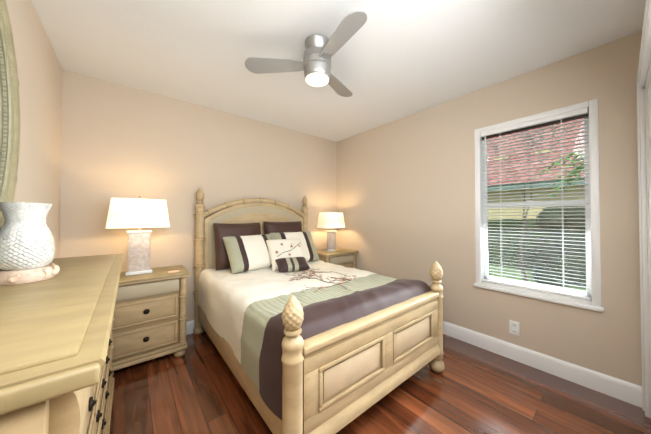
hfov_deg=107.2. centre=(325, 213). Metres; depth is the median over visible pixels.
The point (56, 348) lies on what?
dresser
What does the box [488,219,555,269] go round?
hedge
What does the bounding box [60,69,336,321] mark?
wall
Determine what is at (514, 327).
electrical outlet
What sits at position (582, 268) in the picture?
shrub
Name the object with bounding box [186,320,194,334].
baseboard
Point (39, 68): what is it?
wall
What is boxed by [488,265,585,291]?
ground
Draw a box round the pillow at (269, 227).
[263,221,301,233]
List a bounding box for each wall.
[6,0,61,258]
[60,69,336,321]
[337,31,641,385]
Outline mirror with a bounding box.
[0,0,19,228]
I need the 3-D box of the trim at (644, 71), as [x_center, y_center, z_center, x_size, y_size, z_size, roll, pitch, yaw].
[1.425,0.181,0.965,1.672,2.116,0.148,1,-1,-39]
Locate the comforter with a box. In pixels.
[198,260,430,419]
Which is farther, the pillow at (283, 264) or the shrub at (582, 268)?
the shrub at (582, 268)
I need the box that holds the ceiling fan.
[245,11,366,96]
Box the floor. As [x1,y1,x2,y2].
[110,332,650,433]
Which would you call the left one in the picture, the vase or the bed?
the vase
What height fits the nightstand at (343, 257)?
0.735 m
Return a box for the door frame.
[647,79,650,298]
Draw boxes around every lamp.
[105,196,169,275]
[317,211,344,250]
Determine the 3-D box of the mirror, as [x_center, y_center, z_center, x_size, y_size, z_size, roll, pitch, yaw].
[-1.210,-0.393,0.820,0.032,1.226,0.866,1,-1,-39]
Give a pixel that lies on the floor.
(196, 388)
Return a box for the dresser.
[0,254,122,433]
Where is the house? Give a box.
[487,118,584,219]
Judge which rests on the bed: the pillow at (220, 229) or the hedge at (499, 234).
the pillow at (220, 229)
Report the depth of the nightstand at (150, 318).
1.96 m
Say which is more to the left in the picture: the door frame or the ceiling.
the ceiling
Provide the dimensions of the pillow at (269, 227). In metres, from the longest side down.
0.560 x 0.520 x 0.168 m
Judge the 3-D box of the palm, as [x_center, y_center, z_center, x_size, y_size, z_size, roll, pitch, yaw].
[5.916,-0.015,4.709,2.616,2.710,2.539,1,-1,-39]
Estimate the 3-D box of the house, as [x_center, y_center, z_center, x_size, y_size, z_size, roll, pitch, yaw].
[11.821,-3.187,10.828,11.000,9.320,30.000,1,-1,-39]
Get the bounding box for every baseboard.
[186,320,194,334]
[443,321,641,407]
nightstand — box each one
[112,265,189,374]
[316,248,357,268]
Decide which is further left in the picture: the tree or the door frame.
the tree
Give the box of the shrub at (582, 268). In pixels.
[531,206,585,286]
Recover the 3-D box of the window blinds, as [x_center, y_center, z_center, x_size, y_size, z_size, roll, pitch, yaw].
[1.703,-0.071,2.015,0.056,1.401,0.688,1,-1,-39]
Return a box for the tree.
[490,123,576,280]
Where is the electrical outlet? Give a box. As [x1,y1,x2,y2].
[509,320,519,335]
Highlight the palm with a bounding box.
[534,152,584,196]
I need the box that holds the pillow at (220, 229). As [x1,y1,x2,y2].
[213,222,260,269]
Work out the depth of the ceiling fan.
1.61 m
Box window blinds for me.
[481,108,590,299]
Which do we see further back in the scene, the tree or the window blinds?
the tree
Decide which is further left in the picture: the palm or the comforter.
the comforter
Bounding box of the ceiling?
[31,0,645,141]
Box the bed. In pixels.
[193,188,444,433]
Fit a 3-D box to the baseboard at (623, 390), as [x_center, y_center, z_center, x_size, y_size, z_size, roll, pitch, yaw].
[1.128,1.197,2.664,0.016,0.130,2.940,1,-1,-39]
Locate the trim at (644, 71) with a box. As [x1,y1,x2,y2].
[637,0,650,417]
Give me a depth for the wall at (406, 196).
2.21 m
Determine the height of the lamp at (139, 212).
0.679 m
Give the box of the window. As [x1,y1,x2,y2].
[474,99,603,311]
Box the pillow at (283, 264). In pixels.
[275,257,309,271]
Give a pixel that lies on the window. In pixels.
(593, 262)
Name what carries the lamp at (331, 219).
on the nightstand at (343, 257)
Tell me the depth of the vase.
0.93 m
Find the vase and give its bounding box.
[0,202,59,285]

